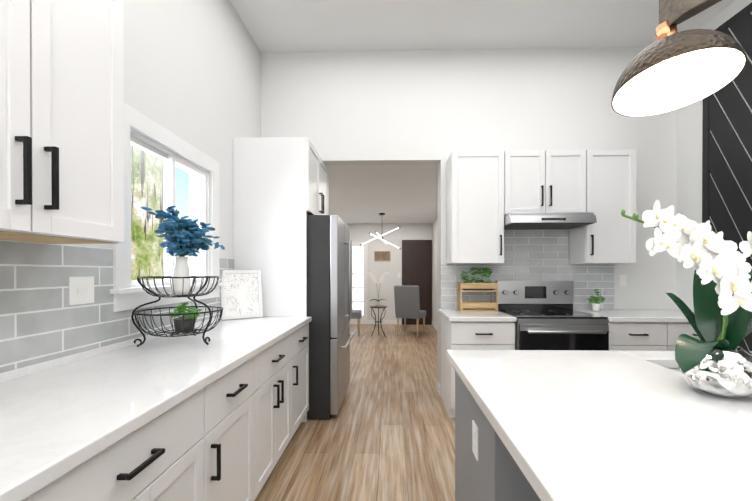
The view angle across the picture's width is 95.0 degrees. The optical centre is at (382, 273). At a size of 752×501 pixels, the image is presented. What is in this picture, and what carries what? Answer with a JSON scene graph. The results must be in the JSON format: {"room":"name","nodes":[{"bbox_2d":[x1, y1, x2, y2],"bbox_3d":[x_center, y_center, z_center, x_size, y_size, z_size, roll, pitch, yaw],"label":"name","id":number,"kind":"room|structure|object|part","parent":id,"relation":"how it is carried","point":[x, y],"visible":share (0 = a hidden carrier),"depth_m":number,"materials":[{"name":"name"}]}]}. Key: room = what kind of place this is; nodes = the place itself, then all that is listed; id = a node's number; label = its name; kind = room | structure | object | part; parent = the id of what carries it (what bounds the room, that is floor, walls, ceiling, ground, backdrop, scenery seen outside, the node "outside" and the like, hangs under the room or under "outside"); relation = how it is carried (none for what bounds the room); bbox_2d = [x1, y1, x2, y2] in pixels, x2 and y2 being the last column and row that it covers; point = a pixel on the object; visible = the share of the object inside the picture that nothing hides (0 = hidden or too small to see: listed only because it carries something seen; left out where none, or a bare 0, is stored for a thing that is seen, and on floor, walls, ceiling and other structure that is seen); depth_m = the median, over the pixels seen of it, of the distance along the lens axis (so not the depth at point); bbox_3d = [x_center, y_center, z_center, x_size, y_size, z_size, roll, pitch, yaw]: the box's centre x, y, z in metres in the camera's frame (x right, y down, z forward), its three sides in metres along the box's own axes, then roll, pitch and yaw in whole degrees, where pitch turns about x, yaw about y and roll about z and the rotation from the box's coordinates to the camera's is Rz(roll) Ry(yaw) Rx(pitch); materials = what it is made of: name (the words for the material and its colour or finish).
{"room":"kitchen","nodes":[
{"label":"kitchen","id":0,"kind":"room"},
{"bbox_2d":[66,0,260,258],"bbox_3d":[-1.365,-0.519,3.058,0.150,3.600,11.350,0,0,1],"label":"wall","id":1,"kind":"structure","parent":0,"point":[192,72],"depth_m":2.46,"materials":[{"name":"paint"}]},
{"bbox_2d":[0,0,123,243],"bbox_3d":[-1.185,-0.631,0.660,0.376,1.034,1.405,0,0,1],"label":"upper cabinet","id":2,"kind":"object","parent":1,"relation":"attached to","point":[61,121],"visible":1,"depth_m":1.11,"materials":[{"name":"white wood"}]},
{"bbox_2d":[0,240,233,382],"bbox_3d":[-1.329,0.129,1.184,0.012,0.498,3.599,0,0,1],"label":"backsplash","id":3,"kind":"structure","parent":1,"relation":"attached to","point":[44,325],"depth_m":1.41,"materials":[{"name":"tile"}]},
{"bbox_2d":[69,276,93,304],"bbox_3d":[-1.313,0.073,1.509,0.012,0.120,0.120,0,0,1],"label":"switch plate","id":4,"kind":"object","parent":3,"relation":"attached to","point":[81,290],"visible":1,"depth_m":1.50,"materials":[{"name":"white plastic"}]},
{"bbox_2d":[110,103,224,311],"bbox_3d":[-1.361,-0.340,2.193,0.202,1.050,1.060,0,0,1],"label":"window","id":5,"kind":"structure","parent":1,"relation":"in","point":[127,292],"depth_m":2.15,"materials":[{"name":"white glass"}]},
{"bbox_2d":[254,324,454,500],"bbox_3d":[0.843,1.311,2.988,4.900,0.060,11.700,0,0,1],"label":"floor","id":6,"kind":"structure","parent":0,"point":[387,433],"depth_m":2.70,"materials":[{"name":"brown wood"}]},
{"bbox_2d":[23,323,308,500],"bbox_3d":[-0.972,0.852,1.794,0.696,0.870,2.368,0,0,1],"label":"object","id":7,"kind":"object","parent":6,"relation":"on","point":[228,436],"visible":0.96,"depth_m":1.37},
{"bbox_2d":[0,316,311,500],"bbox_3d":[-0.978,0.396,1.782,0.684,0.040,2.388,0,0,1],"label":"countertop","id":8,"kind":"structure","parent":7,"relation":"on","point":[56,423],"depth_m":1.09,"materials":[{"name":"white stone"}]},
{"bbox_2d":[131,276,223,346],"bbox_3d":[-1.089,0.193,1.867,0.419,0.359,0.425,0,0,1],"label":"fruit basket","id":9,"kind":"object","parent":8,"relation":"on","point":[184,324],"visible":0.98,"depth_m":1.82,"materials":[{"name":"black metal"}]},
{"bbox_2d":[140,206,224,294],"bbox_3d":[-1.042,-0.117,1.842,0.301,0.464,0.479,0,0,1],"label":"flower vase","id":10,"kind":"object","parent":9,"relation":"in","point":[183,237],"visible":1,"depth_m":1.81,"materials":[{"name":"white ceramic"}]},
{"bbox_2d":[221,270,262,319],"bbox_3d":[-1.163,0.170,2.850,0.324,0.398,0.082,0,0,-37],"label":"framed art","id":11,"kind":"object","parent":8,"relation":"on","point":[241,294],"visible":0.98,"depth_m":2.85,"materials":[{"name":"paper"}]},
{"bbox_2d":[233,137,327,421],"bbox_3d":[-0.934,0.052,3.450,0.692,2.455,0.950,0,0,1],"label":"tall cabinet","id":12,"kind":"object","parent":6,"relation":"on","point":[280,189],"visible":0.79,"depth_m":2.97,"materials":[{"name":"white wood"}]},
{"bbox_2d":[307,215,354,418],"bbox_3d":[-0.781,0.378,3.448,0.939,1.778,0.890,0,0,1],"label":"fridge","id":13,"kind":"object","parent":6,"relation":"on","point":[329,276],"visible":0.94,"depth_m":3.00,"materials":[{"name":"silver metal"}]},
{"bbox_2d":[352,310,361,335],"bbox_3d":[-0.744,0.751,7.124,0.614,1.021,0.500,0,0,-2],"label":"dining chair","id":14,"kind":"object","parent":6,"relation":"on","point":[357,314],"visible":0.17,"depth_m":6.90,"materials":[{"name":"fabric"}]},
{"bbox_2d":[370,305,386,336],"bbox_3d":[-0.083,0.956,6.883,0.340,0.608,0.346,0,0,1],"label":"table","id":15,"kind":"object","parent":6,"relation":"on","point":[378,307],"visible":0.98,"depth_m":6.83,"materials":[{"name":"black metal"}]},
{"bbox_2d":[368,271,388,305],"bbox_3d":[-0.084,0.297,6.834,0.429,0.709,0.297,0,0,1],"label":"orchid","id":16,"kind":"object","parent":15,"relation":"on","point":[374,279],"visible":1,"depth_m":6.83,"materials":[{"name":"white plant"}]},
{"bbox_2d":[394,285,425,336],"bbox_3d":[0.580,0.751,7.109,0.500,1.021,0.613,0,0,23],"label":"dining chair","id":17,"kind":"object","parent":6,"relation":"on","point":[407,301],"visible":1,"depth_m":6.87,"materials":[{"name":"fabric"}]},
{"bbox_2d":[441,315,514,417],"bbox_3d":[0.873,0.845,3.247,0.546,0.870,0.657,0,0,1],"label":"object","id":18,"kind":"object","parent":6,"relation":"on","point":[477,335],"visible":0.4,"depth_m":2.96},
{"bbox_2d":[439,309,516,321],"bbox_3d":[0.861,0.389,3.251,0.572,0.040,0.646,0,0,1],"label":"countertop","id":19,"kind":"structure","parent":18,"relation":"on","point":[453,315],"depth_m":2.97,"materials":[{"name":"white stone"}]},
{"bbox_2d":[457,267,497,311],"bbox_3d":[0.939,0.151,3.433,0.358,0.431,0.205,0,0,1],"label":"plant","id":20,"kind":"object","parent":19,"relation":"on","point":[467,285],"visible":1,"depth_m":3.34,"materials":[{"name":"brown wood"}]},
{"bbox_2d":[495,281,608,350],"bbox_3d":[1.528,0.672,3.188,0.754,1.193,0.722,0,0,1],"label":"range","id":21,"kind":"object","parent":6,"relation":"on","point":[546,315],"visible":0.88,"depth_m":2.92,"materials":[{"name":"silver metal"}]},
{"bbox_2d":[447,350,751,500],"bbox_3d":[1.227,0.837,0.198,1.897,0.915,2.945,0,0,1],"label":"kitchen island","id":22,"kind":"object","parent":6,"relation":"on","point":[494,472],"depth_m":0.92,"materials":[{"name":"white stone"}]},
{"bbox_2d":[472,420,477,460],"bbox_3d":[0.335,0.602,1.247,0.008,0.115,0.070,0,0,1],"label":"outlet","id":23,"kind":"object","parent":22,"relation":"attached to","point":[474,438],"visible":0.98,"depth_m":1.24,"materials":[{"name":"white plastic"}]},
{"bbox_3d":[1.227,0.492,0.197,1.897,0.225,2.945,0,0,1],"label":"kitchen island top","id":24,"kind":"part","parent":22,"relation":"part of","materials":[{"name":"white stone"}]},
{"bbox_2d":[621,200,751,397],"bbox_3d":[1.113,0.021,1.090,0.744,0.706,0.221,0,0,1],"label":"orchid","id":25,"kind":"object","parent":22,"relation":"on","point":[714,360],"visible":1,"depth_m":1.04,"materials":[{"name":"white plant"}]},
{"bbox_2d":[608,322,699,350],"bbox_3d":[2.442,0.845,3.209,1.058,0.870,0.657,0,0,1],"label":"base cabinet","id":26,"kind":"object","parent":6,"relation":"on","point":[643,336],"visible":0.19,"depth_m":2.92,"materials":[{"name":"white wood"}]},
{"bbox_2d":[573,309,694,321],"bbox_3d":[2.442,0.389,3.213,1.059,0.040,0.646,0,0,1],"label":"countertop","id":27,"kind":"structure","parent":26,"relation":"on","point":[631,315],"depth_m":3.04,"materials":[{"name":"white stone"}]},
{"bbox_2d":[587,289,605,310],"bbox_3d":[2.098,0.260,3.372,0.167,0.214,0.106,0,0,1],"label":"potted plant","id":28,"kind":"object","parent":27,"relation":"on","point":[596,306],"visible":1,"depth_m":3.36,"materials":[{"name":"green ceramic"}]},
{"bbox_2d":[326,164,437,223],"bbox_3d":[0.054,-1.274,6.221,2.535,0.100,4.950,0,0,1],"label":"ceiling","id":29,"kind":"structure","parent":0,"point":[393,193],"depth_m":5.25,"materials":[{"name":"paint"}]},
{"bbox_2d":[360,213,400,248],"bbox_3d":[-0.038,-0.853,7.040,0.833,0.751,0.822,0,0,1],"label":"dining chandelier","id":30,"kind":"object","parent":29,"relation":"hanging from","point":[381,238],"visible":1,"depth_m":7.02,"materials":[{"name":"white metal"}]},
{"bbox_2d":[346,223,431,319],"bbox_3d":[0.111,0.009,8.576,2.535,2.490,0.150,0,0,1],"label":"wall","id":31,"kind":"structure","parent":0,"point":[359,232],"depth_m":8.50,"materials":[{"name":"paint"}]},
{"bbox_2d":[349,242,366,323],"bbox_3d":[-0.748,0.240,8.505,0.750,2.030,0.035,0,0,1],"label":"french door","id":32,"kind":"structure","parent":31,"relation":"in","point":[359,277],"depth_m":8.50,"materials":[{"name":"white glass"}]},
{"bbox_2d":[374,251,389,260],"bbox_3d":[-0.003,-0.430,8.491,0.400,0.250,0.020,0,0,1],"label":"framed picture","id":33,"kind":"object","parent":31,"relation":"attached to","point":[381,255],"visible":0.96,"depth_m":8.49,"materials":[{"name":"brown wood"}]},
{"bbox_2d":[367,320,401,323],"bbox_3d":[-0.315,1.205,8.510,1.684,0.100,0.014,0,0,1],"label":"baseboard","id":34,"kind":"structure","parent":31,"relation":"attached to","point":[368,321],"depth_m":8.49,"materials":[{"name":"white wood"}]},
{"bbox_2d":[402,240,431,324],"bbox_3d":[0.845,0.215,8.425,0.740,2.080,0.117,0,0,1],"label":"room door","id":35,"kind":"structure","parent":31,"relation":"in","point":[416,262],"depth_m":8.46,"materials":[{"name":"brown wood"}]},
{"bbox_2d":[432,164,438,381],"bbox_3d":[0.994,0.021,6.104,0.650,2.490,4.750,0,0,1],"label":"wall","id":36,"kind":"structure","parent":0,"point":[435,271],"depth_m":7.70,"materials":[{"name":"paint"}]},
{"bbox_2d":[261,47,676,385],"bbox_3d":[0.942,-0.522,3.652,4.435,3.600,0.150,0,0,1],"label":"wall","id":37,"kind":"structure","parent":0,"point":[405,107],"depth_m":3.57,"materials":[{"name":"paint"}]},
{"bbox_2d":[441,229,613,308],"bbox_3d":[1.492,-0.092,3.561,1.770,0.918,0.008,0,0,1],"label":"backsplash","id":38,"kind":"structure","parent":37,"relation":"attached to","point":[536,255],"depth_m":3.55,"materials":[{"name":"tile"}]},
{"bbox_2d":[446,149,635,263],"bbox_3d":[1.516,-0.628,3.375,1.715,1.065,0.357,0,0,1],"label":"upper cabinets","id":39,"kind":"object","parent":37,"relation":"attached to","point":[486,191],"visible":0.96,"depth_m":3.24,"materials":[{"name":"white wood"}]},
{"bbox_2d":[504,212,596,229],"bbox_3d":[1.531,-0.500,3.309,0.754,0.104,0.490,0,0,1],"label":"range hood","id":40,"kind":"object","parent":39,"relation":"attached to","point":[544,221],"visible":0.88,"depth_m":3.10,"materials":[{"name":"silver metal"}]},
{"bbox_2d":[619,275,625,285],"bbox_3d":[2.467,0.071,3.539,0.070,0.115,0.008,0,0,1],"label":"outlet","id":41,"kind":"object","parent":37,"relation":"attached to","point":[622,280],"visible":1,"depth_m":3.54,"materials":[{"name":"white plastic"}]},
{"bbox_2d":[230,0,734,52],"bbox_3d":[0.789,-2.356,0.446,4.585,0.100,6.550,0,0,1],"label":"ceiling","id":42,"kind":"structure","parent":0,"point":[322,25],"depth_m":3.20,"materials":[{"name":"paint"}]},
{"bbox_2d":[676,0,751,311],"bbox_3d":[3.006,-0.506,0.401,0.150,3.600,6.250,0,0,1],"label":"wall","id":43,"kind":"structure","parent":0,"point":[689,168],"depth_m":3.36,"materials":[{"name":"paint"}]},
{"bbox_2d":[659,0,721,24],"bbox_3d":[1.943,-1.467,1.098,2.009,1.312,0.100,0,0,1],"label":"wood beam","id":44,"kind":"structure","parent":43,"relation":"attached to","point":[676,11],"depth_m":1.11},
{"bbox_2d":[611,20,746,116],"bbox_3d":[0.948,-0.709,1.125,0.336,0.245,0.333,0,0,1],"label":"pendant lamp","id":45,"kind":"object","parent":44,"relation":"hanging from","point":[671,68],"visible":1,"depth_m":1.14,"materials":[{"name":"brown metal"}]},
{"bbox_2d":[702,2,751,350],"bbox_3d":[2.951,-0.443,1.743,0.024,3.460,2.930,0,0,1],"label":"wall","id":46,"kind":"structure","parent":43,"relation":"attached to","point":[727,163],"depth_m":2.93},
{"label":"outside","id":47,"kind":"structure","parent":0,"visible":0},
{"bbox_2d":[131,145,163,280],"bbox_3d":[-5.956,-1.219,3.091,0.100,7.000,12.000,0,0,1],"label":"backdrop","id":48,"kind":"structure","parent":47,"point":[154,257],"depth_m":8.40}
]}

